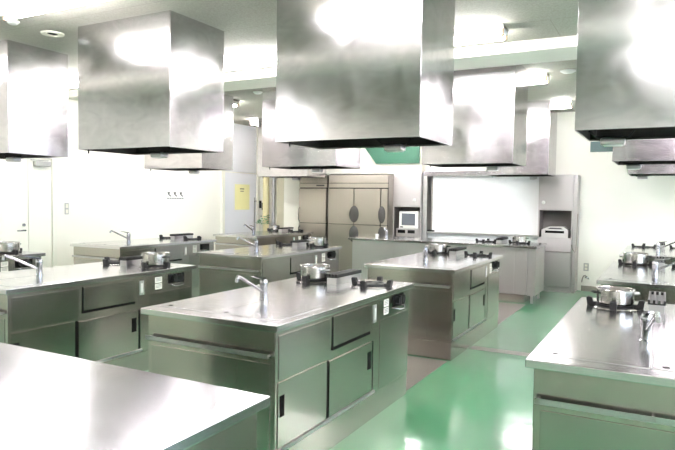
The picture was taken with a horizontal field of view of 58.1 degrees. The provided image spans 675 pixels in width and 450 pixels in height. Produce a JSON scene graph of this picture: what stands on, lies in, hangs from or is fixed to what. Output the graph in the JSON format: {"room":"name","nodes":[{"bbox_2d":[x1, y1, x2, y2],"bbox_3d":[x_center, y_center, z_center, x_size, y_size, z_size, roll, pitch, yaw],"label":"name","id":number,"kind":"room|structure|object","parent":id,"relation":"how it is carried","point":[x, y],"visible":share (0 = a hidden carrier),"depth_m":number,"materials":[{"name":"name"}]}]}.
{"room":"cooking classroom","nodes":[
{"label":"cooking classroom","id":0,"kind":"room"},
{"bbox_2d":[39,99,254,265],"bbox_3d":[-5.141,-0.403,7.158,0.150,3.016,14.450,2,3,28],"label":"wall","id":1,"kind":"structure","parent":0,"point":[104,192],"depth_m":9.98,"materials":[{"name":"paint"}]},
{"bbox_2d":[0,158,57,267],"bbox_3d":[-4.445,0.037,8.218,0.100,2.070,1.490,2,3,28],"label":"door","id":2,"kind":"structure","parent":1,"relation":"in","point":[28,187],"depth_m":8.52,"materials":[{"name":"beige paint"}]},
{"bbox_2d":[166,192,184,199],"bbox_3d":[-2.946,-0.535,11.068,0.006,0.140,0.480,2,3,28],"label":"wall sign","id":3,"kind":"object","parent":1,"relation":"attached to","point":[169,195],"visible":1,"depth_m":11.06,"materials":[{"name":"white plastic"}]},
{"bbox_2d":[221,123,258,233],"bbox_3d":[-2.018,-0.589,12.725,0.070,3.016,1.240,2,3,28],"label":"door","id":4,"kind":"structure","parent":1,"relation":"in","point":[245,138],"depth_m":12.73,"materials":[{"name":"grey paint"}]},
{"bbox_2d":[235,184,249,209],"bbox_3d":[-2.000,-0.587,12.761,0.005,0.530,0.500,2,3,28],"label":"notice sheet","id":5,"kind":"object","parent":4,"relation":"attached to","point":[241,190],"visible":1,"depth_m":12.75,"materials":[{"name":"yellow paper"}]},
{"bbox_2d":[68,35,577,100],"bbox_3d":[1.344,-1.736,6.348,11.950,0.101,0.550,2,3,28],"label":"trim","id":6,"kind":"structure","parent":1,"relation":"attached to","point":[564,48],"depth_m":6.08,"materials":[{"name":"paint"}]},
{"bbox_2d":[0,0,578,126],"bbox_3d":[0.208,-1.765,4.231,12.250,0.100,14.450,2,3,28],"label":"ceiling","id":7,"kind":"structure","parent":0,"point":[249,27],"depth_m":5.34,"materials":[{"name":"white paint"}]},
{"bbox_2d":[0,40,67,161],"bbox_3d":[-3.611,-1.277,6.617,1.120,1.180,0.700,2,3,28],"label":"extractor hood","id":8,"kind":"object","parent":7,"relation":"hanging from","point":[33,80],"visible":1,"depth_m":6.30,"materials":[{"name":"silver metal"}]},
{"bbox_2d":[40,30,64,36],"bbox_3d":[-2.705,-1.814,5.770,0.210,0.012,0.210,2,3,28],"label":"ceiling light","id":9,"kind":"object","parent":7,"relation":"attached to","point":[49,33],"visible":1,"depth_m":5.76,"materials":[{"name":"beige plastic"}]},
{"bbox_2d":[0,0,105,20],"bbox_3d":[-2.238,-1.718,4.670,1.250,0.100,0.230,2,3,28],"label":"ceiling lamp","id":10,"kind":"object","parent":7,"relation":"attached to","point":[7,7],"visible":1,"depth_m":4.72,"materials":[{"name":"white plastic"}]},
{"bbox_2d":[68,76,77,87],"bbox_3d":[-3.185,-1.863,7.845,1.250,0.100,0.230,2,3,28],"label":"ceiling lamp","id":11,"kind":"object","parent":7,"relation":"attached to","point":[72,81],"visible":0.02,"depth_m":7.88,"materials":[{"name":"white plastic"}]},
{"bbox_2d":[78,10,223,158],"bbox_3d":[-1.713,-1.208,5.597,1.120,1.180,0.700,2,3,28],"label":"extractor hood","id":12,"kind":"object","parent":7,"relation":"hanging from","point":[152,84],"visible":1,"depth_m":5.29,"materials":[{"name":"silver metal"}]},
{"bbox_2d":[144,94,232,173],"bbox_3d":[-2.241,-1.363,9.160,1.120,1.180,0.700,2,3,28],"label":"extractor hood","id":13,"kind":"object","parent":7,"relation":"hanging from","point":[194,163],"visible":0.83,"depth_m":9.02,"materials":[{"name":"silver metal"}]},
{"bbox_2d":[224,51,275,70],"bbox_3d":[-1.125,-1.788,6.738,1.250,0.100,0.230,2,3,28],"label":"ceiling lamp","id":14,"kind":"object","parent":7,"relation":"attached to","point":[268,58],"visible":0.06,"depth_m":6.59,"materials":[{"name":"white plastic"}]},
{"bbox_2d":[258,118,325,180],"bbox_3d":[-0.871,-1.449,11.704,1.120,1.180,0.700,2,3,28],"label":"extractor hood","id":15,"kind":"object","parent":7,"relation":"hanging from","point":[296,174],"visible":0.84,"depth_m":11.60,"materials":[{"name":"silver metal"}]},
{"bbox_2d":[262,87,360,172],"bbox_3d":[-0.343,-1.294,8.141,1.120,1.180,0.700,2,3,28],"label":"extractor hood","id":16,"kind":"object","parent":7,"relation":"hanging from","point":[275,154],"visible":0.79,"depth_m":8.00,"materials":[{"name":"silver metal"}]},
{"bbox_2d":[276,0,454,151],"bbox_3d":[0.212,-1.138,4.563,1.142,1.180,0.700,2,3,28],"label":"extractor hood","id":17,"kind":"object","parent":7,"relation":"hanging from","point":[351,74],"visible":1,"depth_m":4.26,"materials":[{"name":"silver metal"}]},
{"bbox_2d":[422,65,527,170],"bbox_3d":[1.607,-1.223,7.093,1.042,1.180,0.700,2,3,28],"label":"extractor hood","id":18,"kind":"object","parent":7,"relation":"hanging from","point":[490,104],"visible":0.86,"depth_m":6.73,"materials":[{"name":"silver metal"}]},
{"bbox_2d":[454,23,508,45],"bbox_3d":[0.927,-1.713,5.636,1.250,0.100,0.230,2,3,28],"label":"ceiling lamp","id":19,"kind":"object","parent":7,"relation":"attached to","point":[494,32],"visible":0.44,"depth_m":5.39,"materials":[{"name":"white plastic"}]},
{"bbox_2d":[501,25,507,40],"bbox_3d":[1.467,-1.693,5.346,0.024,0.100,0.170,2,3,28],"label":"socket","id":20,"kind":"object","parent":19,"relation":"attached to","point":[504,31],"depth_m":5.33,"materials":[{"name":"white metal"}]},
{"bbox_2d":[486,100,557,179],"bbox_3d":[2.933,-1.311,9.660,0.941,1.180,0.700,2,3,28],"label":"extractor hood","id":21,"kind":"object","parent":7,"relation":"hanging from","point":[541,143],"visible":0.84,"depth_m":9.24,"materials":[{"name":"silver metal"}]},
{"bbox_2d":[528,72,549,84],"bbox_3d":[1.970,-1.778,7.572,1.250,0.100,0.230,2,3,28],"label":"ceiling lamp","id":22,"kind":"object","parent":7,"relation":"attached to","point":[533,78],"visible":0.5,"depth_m":7.26,"materials":[{"name":"white plastic"}]},
{"bbox_2d":[552,100,572,108],"bbox_3d":[2.989,-1.842,9.464,1.250,0.100,0.230,2,3,28],"label":"ceiling lamp","id":23,"kind":"object","parent":7,"relation":"attached to","point":[560,104],"visible":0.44,"depth_m":9.16,"materials":[{"name":"white plastic"}]},
{"bbox_2d":[575,0,674,146],"bbox_3d":[2.053,-1.071,3.574,1.120,1.180,0.700,2,3,28],"label":"extractor hood","id":24,"kind":"object","parent":7,"relation":"hanging from","point":[625,71],"visible":1,"depth_m":3.43,"materials":[{"name":"metal"}]},
{"bbox_2d":[612,139,674,169],"bbox_3d":[3.422,-1.157,6.117,1.120,1.180,0.700,2,3,28],"label":"extractor hood","id":25,"kind":"object","parent":7,"relation":"hanging from","point":[634,154],"visible":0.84,"depth_m":5.98,"materials":[{"name":"silver metal"}]},
{"bbox_2d":[628,165,674,179],"bbox_3d":[4.792,-1.243,8.661,1.120,1.180,0.700,2,3,28],"label":"extractor hood","id":26,"kind":"object","parent":7,"relation":"hanging from","point":[645,171],"visible":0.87,"depth_m":8.52,"materials":[{"name":"silver metal"}]},
{"bbox_2d":[146,290,596,449],"bbox_3d":[0.164,1.348,4.360,12.250,0.100,14.450,2,3,28],"label":"floor","id":27,"kind":"structure","parent":0,"point":[477,399],"depth_m":4.49,"materials":[{"name":"green plastic"}]},
{"bbox_2d":[0,248,45,271],"bbox_3d":[-4.048,0.651,6.073,0.936,1.032,1.862,2,3,28],"label":"kitchen island","id":28,"kind":"object","parent":27,"relation":"on","point":[9,264],"visible":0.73,"depth_m":6.42,"materials":[{"name":"silver metal"}]},
{"bbox_2d":[0,251,45,259],"bbox_3d":[-4.048,0.334,6.064,0.925,0.035,1.860,2,3,28],"label":"island countertop","id":29,"kind":"structure","parent":28,"relation":"on","point":[24,253],"depth_m":6.52,"materials":[{"name":"silver metal"}]},
{"bbox_2d":[0,241,20,251],"bbox_3d":[-3.530,0.233,6.497,0.275,0.101,0.248,-1,3,-31],"label":"cooking pot","id":30,"kind":"object","parent":29,"relation":"on","point":[5,246],"visible":0.88,"depth_m":6.42,"materials":[{"name":"silver metal"}]},
{"bbox_2d":[0,254,196,370],"bbox_3d":[-2.156,0.720,5.057,0.936,1.032,1.862,2,3,28],"label":"kitchen island","id":31,"kind":"object","parent":27,"relation":"on","point":[88,311],"visible":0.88,"depth_m":4.73,"materials":[{"name":"silver metal"}]},
{"bbox_2d":[0,262,196,294],"bbox_3d":[-2.156,0.403,5.047,0.925,0.035,1.860,2,3,28],"label":"island countertop","id":32,"kind":"structure","parent":31,"relation":"on","point":[87,273],"depth_m":4.95,"materials":[{"name":"silver metal"}]},
{"bbox_2d":[0,272,30,279],"bbox_3d":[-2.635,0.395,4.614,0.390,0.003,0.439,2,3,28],"label":"sink","id":33,"kind":"object","parent":32,"relation":"in","point":[3,275],"depth_m":4.70,"materials":[{"name":"silver metal"}]},
{"bbox_2d":[2,254,43,274],"bbox_3d":[-2.416,0.306,4.678,0.080,0.182,0.310,2,3,28],"label":"faucet","id":34,"kind":"object","parent":32,"relation":"on","point":[39,262],"depth_m":4.76,"materials":[{"name":"silver metal"}]},
{"bbox_2d":[0,276,66,286],"bbox_3d":[-2.271,0.408,4.419,0.413,0.003,0.439,2,3,28],"label":"sink","id":35,"kind":"object","parent":32,"relation":"in","point":[24,281],"depth_m":4.41,"materials":[{"name":"silver metal"}]},
{"bbox_2d":[141,252,170,264],"bbox_3d":[-1.638,0.302,5.481,0.248,0.101,0.275,0,3,-21],"label":"cooking pot","id":36,"kind":"object","parent":32,"relation":"on","point":[151,258],"visible":0.83,"depth_m":5.38,"materials":[{"name":"silver metal"}]},
{"bbox_2d":[119,255,141,260],"bbox_3d":[-1.839,0.300,5.655,0.092,0.026,0.416,2,3,28],"label":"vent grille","id":37,"kind":"object","parent":31,"relation":"attached to","point":[129,258],"depth_m":5.53,"materials":[{"name":"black metal"}]},
{"bbox_2d":[139,280,143,294],"bbox_3d":[-1.641,0.526,5.092,0.006,0.120,0.050,2,3,28],"label":"switch plate","id":38,"kind":"object","parent":31,"relation":"attached to","point":[141,282],"depth_m":5.08,"materials":[{"name":"white plastic"}]},
{"bbox_2d":[0,342,270,449],"bbox_3d":[-1.258,0.951,1.982,1.870,0.850,0.920,2,3,28],"label":"work table","id":39,"kind":"object","parent":27,"relation":"on","point":[49,401],"visible":1,"depth_m":1.82,"materials":[{"name":"silver metal"}]},
{"bbox_2d":[70,230,216,297],"bbox_3d":[-2.678,0.565,8.617,0.936,1.032,1.862,2,3,28],"label":"kitchen island","id":40,"kind":"object","parent":27,"relation":"on","point":[182,248],"visible":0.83,"depth_m":8.34,"materials":[{"name":"silver metal"}]},
{"bbox_2d":[70,238,216,249],"bbox_3d":[-2.678,0.248,8.608,0.925,0.035,1.860,2,3,28],"label":"island countertop","id":41,"kind":"structure","parent":40,"relation":"on","point":[149,242],"depth_m":8.37,"materials":[{"name":"silver metal"}]},
{"bbox_2d":[84,241,124,244],"bbox_3d":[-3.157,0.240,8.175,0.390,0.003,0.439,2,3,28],"label":"sink","id":42,"kind":"object","parent":41,"relation":"in","point":[102,242],"depth_m":8.19,"materials":[{"name":"silver metal"}]},
{"bbox_2d":[109,230,130,242],"bbox_3d":[-2.945,0.151,8.245,0.099,0.182,0.307,2,3,28],"label":"faucet","id":43,"kind":"object","parent":41,"relation":"on","point":[128,233],"depth_m":8.30,"materials":[{"name":"silver metal"}]},
{"bbox_2d":[100,243,143,245],"bbox_3d":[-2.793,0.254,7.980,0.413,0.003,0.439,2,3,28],"label":"sink","id":44,"kind":"object","parent":41,"relation":"in","point":[110,244],"depth_m":7.93,"materials":[{"name":"silver metal"}]},
{"bbox_2d":[213,224,312,249],"bbox_3d":[-1.314,0.479,11.149,0.936,1.032,1.862,2,3,28],"label":"kitchen island","id":45,"kind":"object","parent":27,"relation":"on","point":[283,234],"visible":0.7,"depth_m":10.54,"materials":[{"name":"silver metal"}]},
{"bbox_2d":[213,231,312,237],"bbox_3d":[-1.314,0.163,11.140,0.925,0.035,1.860,2,3,28],"label":"island countertop","id":46,"kind":"structure","parent":45,"relation":"on","point":[273,233],"depth_m":10.89,"materials":[{"name":"silver metal"}]},
{"bbox_2d":[243,224,254,233],"bbox_3d":[-1.566,0.066,10.765,0.060,0.182,0.313,2,3,28],"label":"faucet","id":47,"kind":"object","parent":46,"relation":"on","point":[253,228],"depth_m":10.85,"materials":[{"name":"silver metal"}]},
{"bbox_2d":[262,177,269,230],"bbox_3d":[-1.547,-0.441,13.124,0.152,2.700,0.152,2,3,28],"label":"pipe","id":48,"kind":"object","parent":27,"relation":"on","point":[265,186],"visible":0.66,"depth_m":13.06,"materials":[{"name":"paint"}]},
{"bbox_2d":[196,236,341,295],"bbox_3d":[-0.785,0.634,7.601,0.936,1.032,1.862,2,3,28],"label":"kitchen island","id":49,"kind":"object","parent":27,"relation":"on","point":[218,269],"visible":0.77,"depth_m":6.95,"materials":[{"name":"silver metal"}]},
{"bbox_2d":[196,244,341,259],"bbox_3d":[-0.785,0.317,7.591,0.925,0.035,1.860,2,3,28],"label":"island countertop","id":50,"kind":"structure","parent":49,"relation":"on","point":[286,250],"depth_m":7.33,"materials":[{"name":"silver metal"}]},
{"bbox_2d":[205,249,250,253],"bbox_3d":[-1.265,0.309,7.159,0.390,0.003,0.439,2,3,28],"label":"sink","id":51,"kind":"object","parent":50,"relation":"in","point":[227,251],"depth_m":7.11,"materials":[{"name":"silver metal"}]},
{"bbox_2d":[236,236,258,250],"bbox_3d":[-1.067,0.219,7.241,0.135,0.182,0.296,2,3,28],"label":"faucet","id":52,"kind":"object","parent":50,"relation":"on","point":[256,241],"depth_m":7.29,"materials":[{"name":"silver metal"}]},
{"bbox_2d":[233,251,281,255],"bbox_3d":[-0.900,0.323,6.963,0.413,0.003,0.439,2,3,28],"label":"sink","id":53,"kind":"object","parent":50,"relation":"in","point":[256,253],"depth_m":6.91,"materials":[{"name":"silver metal"}]},
{"bbox_2d":[307,237,327,245],"bbox_3d":[-0.268,0.216,8.025,0.248,0.101,0.275,1,2,8],"label":"cooking pot","id":54,"kind":"object","parent":50,"relation":"on","point":[316,241],"visible":0.89,"depth_m":7.92,"materials":[{"name":"silver metal"}]},
{"bbox_2d":[271,178,274,224],"bbox_3d":[-1.380,-0.385,13.048,0.150,2.600,0.150,2,3,28],"label":"pipe","id":55,"kind":"object","parent":27,"relation":"on","point":[273,179],"visible":0.45,"depth_m":13.02,"materials":[{"name":"grey metal"}]},
{"bbox_2d":[141,269,413,449],"bbox_3d":[-0.265,0.789,4.040,0.936,1.032,1.862,2,3,28],"label":"kitchen island","id":56,"kind":"object","parent":27,"relation":"on","point":[329,354],"visible":0.93,"depth_m":3.43,"materials":[{"name":"silver metal"}]},
{"bbox_2d":[141,277,413,332],"bbox_3d":[-0.264,0.472,4.031,0.925,0.035,1.860,2,3,28],"label":"island countertop","id":57,"kind":"structure","parent":56,"relation":"on","point":[332,299],"depth_m":3.77,"materials":[{"name":"silver metal"}]},
{"bbox_2d":[161,295,259,312],"bbox_3d":[-0.744,0.464,3.598,0.390,0.003,0.439,2,3,28],"label":"sink","id":58,"kind":"object","parent":57,"relation":"in","point":[210,303],"depth_m":3.57,"materials":[{"name":"silver metal"}]},
{"bbox_2d":[235,275,268,299],"bbox_3d":[-0.516,0.376,3.656,0.060,0.182,0.313,2,3,28],"label":"faucet","id":59,"kind":"object","parent":57,"relation":"on","point":[263,288],"depth_m":3.74,"materials":[{"name":"silver metal"}]},
{"bbox_2d":[215,301,319,320],"bbox_3d":[-0.380,0.477,3.403,0.413,0.003,0.439,2,3,28],"label":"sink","id":60,"kind":"object","parent":57,"relation":"in","point":[260,310],"depth_m":3.37,"materials":[{"name":"silver metal"}]},
{"bbox_2d":[296,279,326,282],"bbox_3d":[-0.175,0.426,4.697,0.300,0.002,0.300,2,3,28],"label":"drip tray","id":61,"kind":"object","parent":57,"relation":"on","point":[297,280],"depth_m":4.59,"materials":[{"name":"silver metal"}]},
{"bbox_2d":[300,264,329,278],"bbox_3d":[-0.174,0.358,4.694,0.235,0.096,0.261,1,2,-1],"label":"cooking pot","id":62,"kind":"object","parent":57,"relation":"on","point":[313,271],"visible":0.91,"depth_m":4.60,"materials":[{"name":"silver metal"}]},
{"bbox_2d":[352,284,387,287],"bbox_3d":[0.252,0.442,4.467,0.300,0.002,0.300,2,3,28],"label":"drip tray","id":63,"kind":"object","parent":57,"relation":"on","point":[353,285],"depth_m":4.36,"materials":[{"name":"silver metal"}]},
{"bbox_2d":[326,269,361,277],"bbox_3d":[0.052,0.369,4.639,0.092,0.026,0.416,2,3,28],"label":"vent grille","id":64,"kind":"object","parent":56,"relation":"attached to","point":[349,273],"depth_m":4.60,"materials":[{"name":"black metal"}]},
{"bbox_2d":[373,304,376,322],"bbox_3d":[0.250,0.595,4.076,0.006,0.120,0.050,2,3,28],"label":"switch plate","id":65,"kind":"object","parent":56,"relation":"attached to","point":[374,305],"depth_m":4.07,"materials":[{"name":"white plastic"}]},
{"bbox_2d":[298,175,328,243],"bbox_3d":[-0.420,-0.007,12.112,0.640,1.950,0.460,2,3,28],"label":"refrigerator","id":66,"kind":"object","parent":27,"relation":"on","point":[313,192],"visible":0.6,"depth_m":11.93,"materials":[{"name":"silver metal"}]},
{"bbox_2d":[328,175,393,270],"bbox_3d":[0.452,0.023,11.666,1.260,1.950,0.419,2,3,28],"label":"refrigerator","id":67,"kind":"object","parent":27,"relation":"on","point":[358,205],"visible":0.71,"depth_m":11.48,"materials":[{"name":"silver metal"}]},
{"bbox_2d":[393,173,422,236],"bbox_3d":[1.357,0.026,11.432,0.555,1.990,0.454,2,3,28],"label":"tall cabinet","id":68,"kind":"object","parent":27,"relation":"on","point":[408,187],"visible":0.38,"depth_m":11.26,"materials":[{"name":"silver metal"}]},
{"bbox_2d":[396,228,419,236],"bbox_3d":[1.368,0.172,11.458,0.460,0.215,0.306,2,3,28],"label":"deck","id":69,"kind":"object","parent":68,"relation":"in","point":[401,232],"visible":0.45,"depth_m":11.33,"materials":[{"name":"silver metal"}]},
{"bbox_2d":[399,211,419,228],"bbox_3d":[1.362,-0.097,11.371,0.400,0.320,0.166,2,3,34],"label":"monitor","id":70,"kind":"object","parent":69,"relation":"on","point":[407,219],"visible":0.95,"depth_m":11.29,"materials":[{"name":"white plastic"}]},
{"bbox_2d":[406,356,446,390],"bbox_3d":[0.396,1.259,5.346,0.840,0.003,1.030,2,3,28],"label":"trim","id":71,"kind":"structure","parent":27,"relation":"on","point":[418,368],"depth_m":5.35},
{"bbox_2d":[364,246,502,360],"bbox_3d":[1.106,0.703,6.585,0.936,1.032,1.862,2,3,28],"label":"kitchen island","id":72,"kind":"object","parent":27,"relation":"on","point":[453,303],"visible":0.87,"depth_m":5.82,"materials":[{"name":"silver metal"}]},
{"bbox_2d":[364,252,502,273],"bbox_3d":[1.106,0.386,6.575,0.925,0.035,1.860,2,3,28],"label":"island countertop","id":73,"kind":"structure","parent":72,"relation":"on","point":[471,262],"depth_m":6.30,"materials":[{"name":"silver metal"}]},
{"bbox_2d":[375,259,422,265],"bbox_3d":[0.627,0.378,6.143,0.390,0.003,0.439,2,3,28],"label":"sink","id":74,"kind":"object","parent":73,"relation":"in","point":[388,262],"depth_m":6.11,"materials":[{"name":"silver metal"}]},
{"bbox_2d":[423,246,427,261],"bbox_3d":[0.891,0.291,6.189,0.135,0.182,0.296,2,3,28],"label":"faucet","id":75,"kind":"object","parent":73,"relation":"on","point":[425,251],"depth_m":6.29,"materials":[{"name":"silver metal"}]},
{"bbox_2d":[425,243,450,252],"bbox_3d":[1.196,0.272,7.238,0.261,0.096,0.235,0,3,-27],"label":"cooking pot","id":76,"kind":"object","parent":73,"relation":"on","point":[439,247],"visible":0.95,"depth_m":7.15,"materials":[{"name":"silver metal"}]},
{"bbox_2d":[411,262,465,268],"bbox_3d":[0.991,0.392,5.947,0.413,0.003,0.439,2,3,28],"label":"sink","id":77,"kind":"object","parent":73,"relation":"in","point":[421,264],"depth_m":5.90,"materials":[{"name":"silver metal"}]},
{"bbox_2d":[449,247,466,250],"bbox_3d":[1.422,0.283,7.183,0.092,0.026,0.416,2,3,28],"label":"vent grille","id":78,"kind":"object","parent":72,"relation":"attached to","point":[456,248],"depth_m":7.11,"materials":[{"name":"black metal"}]},
{"bbox_2d":[348,227,546,303],"bbox_3d":[1.711,0.578,9.802,3.040,1.032,0.860,2,3,28],"label":"kitchen counter","id":79,"kind":"object","parent":27,"relation":"on","point":[521,269],"depth_m":9.15,"materials":[{"name":"silver metal"}]},
{"bbox_2d":[348,235,546,248],"bbox_3d":[1.716,0.262,9.789,3.040,0.035,0.860,2,3,28],"label":"countertop","id":80,"kind":"structure","parent":79,"relation":"on","point":[532,245],"depth_m":9.57,"materials":[{"name":"silver metal"}]},
{"bbox_2d":[510,236,528,242],"bbox_3d":[2.760,0.216,9.214,0.242,0.089,0.218,0,2,-12],"label":"cooking pot","id":81,"kind":"object","parent":79,"relation":"on","point":[522,239],"visible":0.98,"depth_m":9.13,"materials":[{"name":"silver metal"}]},
{"bbox_2d":[469,346,530,356],"bbox_3d":[1.890,1.259,5.865,1.220,0.003,0.140,2,3,28],"label":"trim","id":82,"kind":"structure","parent":27,"relation":"on","point":[472,347],"depth_m":6.00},
{"bbox_2d":[498,302,525,323],"bbox_3d":[1.934,1.162,8.202,0.840,0.003,1.760,2,3,28],"label":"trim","id":83,"kind":"structure","parent":27,"relation":"on","point":[505,310],"depth_m":8.34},
{"bbox_2d":[537,175,580,292],"bbox_3d":[3.705,0.136,10.180,0.621,1.940,0.469,2,3,28],"label":"tall cabinet","id":84,"kind":"object","parent":27,"relation":"on","point":[559,195],"visible":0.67,"depth_m":10.03,"materials":[{"name":"silver metal"}]},
{"bbox_2d":[541,226,570,237],"bbox_3d":[3.659,0.116,10.178,0.420,0.180,0.304,2,3,28],"label":"printer","id":85,"kind":"object","parent":84,"relation":"in","point":[552,231],"visible":1,"depth_m":10.05,"materials":[{"name":"grey plastic"}]},
{"bbox_2d":[525,291,674,449],"bbox_3d":[1.598,0.857,3.040,0.936,1.032,1.862,2,3,28],"label":"kitchen island","id":86,"kind":"object","parent":27,"relation":"on","point":[604,375],"visible":0.95,"depth_m":2.40,"materials":[{"name":"silver metal"}]},
{"bbox_2d":[525,297,674,387],"bbox_3d":[1.598,0.540,3.030,0.925,0.035,1.860,2,3,28],"label":"island countertop","id":87,"kind":"structure","parent":86,"relation":"on","point":[582,320],"depth_m":2.86,"materials":[{"name":"silver metal"}]},
{"bbox_2d":[543,334,650,367],"bbox_3d":[1.119,0.532,2.598,0.390,0.003,0.439,2,3,28],"label":"sink","id":88,"kind":"object","parent":87,"relation":"in","point":[579,348],"depth_m":2.57,"materials":[{"name":"silver metal"}]},
{"bbox_2d":[591,286,639,305],"bbox_3d":[1.688,0.429,3.694,0.242,0.089,0.218,-1,3,-32],"label":"cooking pot","id":89,"kind":"object","parent":87,"relation":"on","point":[624,296],"visible":0.98,"depth_m":3.62,"materials":[{"name":"silver metal"}]},
{"bbox_2d":[589,304,641,310],"bbox_3d":[1.688,0.494,3.696,0.300,0.002,0.300,2,3,28],"label":"drip tray","id":90,"kind":"object","parent":87,"relation":"on","point":[634,307],"depth_m":3.61,"materials":[{"name":"silver metal"}]},
{"bbox_2d":[638,311,660,342],"bbox_3d":[1.360,0.444,2.650,0.090,0.182,0.309,2,3,28],"label":"faucet","id":91,"kind":"object","parent":87,"relation":"on","point":[647,320],"depth_m":2.75,"materials":[{"name":"silver metal"}]},
{"bbox_2d":[653,345,674,371],"bbox_3d":[1.483,0.545,2.402,0.413,0.003,0.439,2,3,28],"label":"sink","id":92,"kind":"object","parent":87,"relation":"in","point":[663,356],"depth_m":2.46,"materials":[{"name":"silver metal"}]},
{"bbox_2d":[648,291,665,305],"bbox_3d":[1.914,0.437,3.638,0.092,0.026,0.416,2,3,28],"label":"vent grille","id":93,"kind":"object","parent":86,"relation":"attached to","point":[655,298],"depth_m":3.57,"materials":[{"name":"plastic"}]},
{"bbox_2d":[596,256,674,304],"bbox_3d":[2.968,0.771,5.584,0.936,1.032,1.862,2,3,28],"label":"kitchen island","id":94,"kind":"object","parent":27,"relation":"on","point":[656,275],"visible":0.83,"depth_m":5.14,"materials":[{"name":"silver metal"}]},
{"bbox_2d":[596,261,674,289],"bbox_3d":[2.968,0.454,5.575,0.925,0.035,1.860,2,3,28],"label":"island countertop","id":95,"kind":"structure","parent":94,"relation":"on","point":[615,268],"depth_m":5.40,"materials":[{"name":"silver metal"}]},
{"bbox_2d":[619,252,652,263],"bbox_3d":[3.059,0.337,6.238,0.248,0.101,0.275,0,3,-21],"label":"cooking pot","id":96,"kind":"object","parent":95,"relation":"on","point":[628,257],"visible":0.98,"depth_m":6.15,"materials":[{"name":"silver metal"}]},
{"bbox_2d":[651,258,674,275],"bbox_3d":[2.888,0.358,5.254,0.312,0.182,0.066,2,3,28],"label":"faucet","id":97,"kind":"object","parent":95,"relation":"on","point":[655,263],"depth_m":5.29,"materials":[{"name":"silver metal"}]},
{"bbox_2d":[655,256,664,262],"bbox_3d":[3.284,0.351,6.183,0.092,0.026,0.416,2,3,28],"label":"vent grille","id":98,"kind":"object","parent":94,"relation":"attached to","point":[656,258],"depth_m":6.15,"materials":[{"name":"silver metal"}]},
{"bbox_2d":[619,241,674,263],"bbox_3d":[4.331,0.685,8.116,0.936,1.032,1.862,2,3,28],"label":"kitchen island","id":99,"kind":"object","parent":27,"relation":"on","point":[659,249],"visible":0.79,"depth_m":7.97,"materials":[{"name":"silver metal"}]},
{"bbox_2d":[619,246,674,259],"bbox_3d":[4.331,0.369,8.107,0.925,0.035,1.860,2,3,28],"label":"island countertop","id":100,"kind":"structure","parent":99,"relation":"on","point":[629,248],"depth_m":8.16,"materials":[{"name":"silver metal"}]},
{"bbox_2d":[626,251,659,255],"bbox_3d":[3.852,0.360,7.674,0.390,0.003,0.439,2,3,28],"label":"sink","id":101,"kind":"object","parent":100,"relation":"in","point":[650,254],"depth_m":7.55,"materials":[{"name":"silver metal"}]},
{"bbox_2d":[655,241,674,252],"bbox_3d":[4.207,0.274,7.740,0.277,0.182,0.178,2,3,28],"label":"faucet","id":102,"kind":"object","parent":100,"relation":"on","point":[658,244],"depth_m":7.82,"materials":[{"name":"silver metal"}]},
{"bbox_2d":[259,112,674,290],"bbox_3d":[3.575,-0.421,10.588,11.950,3.016,0.150,2,3,28],"label":"wall","id":103,"kind":"structure","parent":0,"point":[618,210],"depth_m":10.06,"materials":[{"name":"paint"}]},
{"bbox_2d":[277,178,283,227],"bbox_3d":[-1.128,-0.253,12.956,0.300,2.350,0.150,2,3,28],"label":"trim","id":104,"kind":"structure","parent":103,"relation":"attached to","point":[280,181],"depth_m":12.91,"materials":[{"name":"beige paint"}]},
{"bbox_2d":[284,178,299,230],"bbox_3d":[-0.849,-0.238,12.693,0.420,2.350,0.350,2,3,28],"label":"trim","id":105,"kind":"structure","parent":103,"relation":"attached to","point":[291,187],"depth_m":12.54,"materials":[{"name":"beige paint"}]},
{"bbox_2d":[326,146,425,174],"bbox_3d":[0.520,-1.310,11.976,2.500,0.610,0.250,2,3,28],"label":"trim","id":106,"kind":"structure","parent":103,"relation":"attached to","point":[367,164],"depth_m":11.72,"materials":[{"name":"beige paint"}]},
{"bbox_2d":[365,147,419,163],"bbox_3d":[0.988,-1.376,11.512,1.200,0.425,0.040,2,3,28],"label":"board","id":107,"kind":"object","parent":103,"relation":"attached to","point":[411,154],"visible":0.64,"depth_m":11.44,"materials":[{"name":"paint"}]},
{"bbox_2d":[422,171,538,242],"bbox_3d":[2.547,0.051,10.868,2.065,2.020,0.300,2,3,28],"label":"whiteboard","id":108,"kind":"object","parent":103,"relation":"attached to","point":[477,204],"visible":0.59,"depth_m":10.81,"materials":[{"name":"ceramic"}]},
{"bbox_2d":[427,231,537,237],"bbox_3d":[2.550,0.164,10.797,1.985,0.030,0.110,2,3,28],"label":"tray","id":109,"kind":"object","parent":108,"relation":"on","point":[475,234],"depth_m":10.79,"materials":[{"name":"grey metal"}]},
{"bbox_2d":[581,285,596,291],"bbox_3d":[6.443,1.150,9.005,5.300,0.090,0.012,2,3,28],"label":"baseboard","id":110,"kind":"structure","parent":103,"relation":"attached to","point":[583,288],"depth_m":10.20,"materials":[{"name":"grey plastic"}]},
{"bbox_2d":[590,141,612,151],"bbox_3d":[4.377,-1.294,10.024,0.380,0.170,0.030,2,3,28],"label":"sign","id":111,"kind":"object","parent":103,"relation":"attached to","point":[596,146],"visible":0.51,"depth_m":10.04,"materials":[{"name":"green paint"}]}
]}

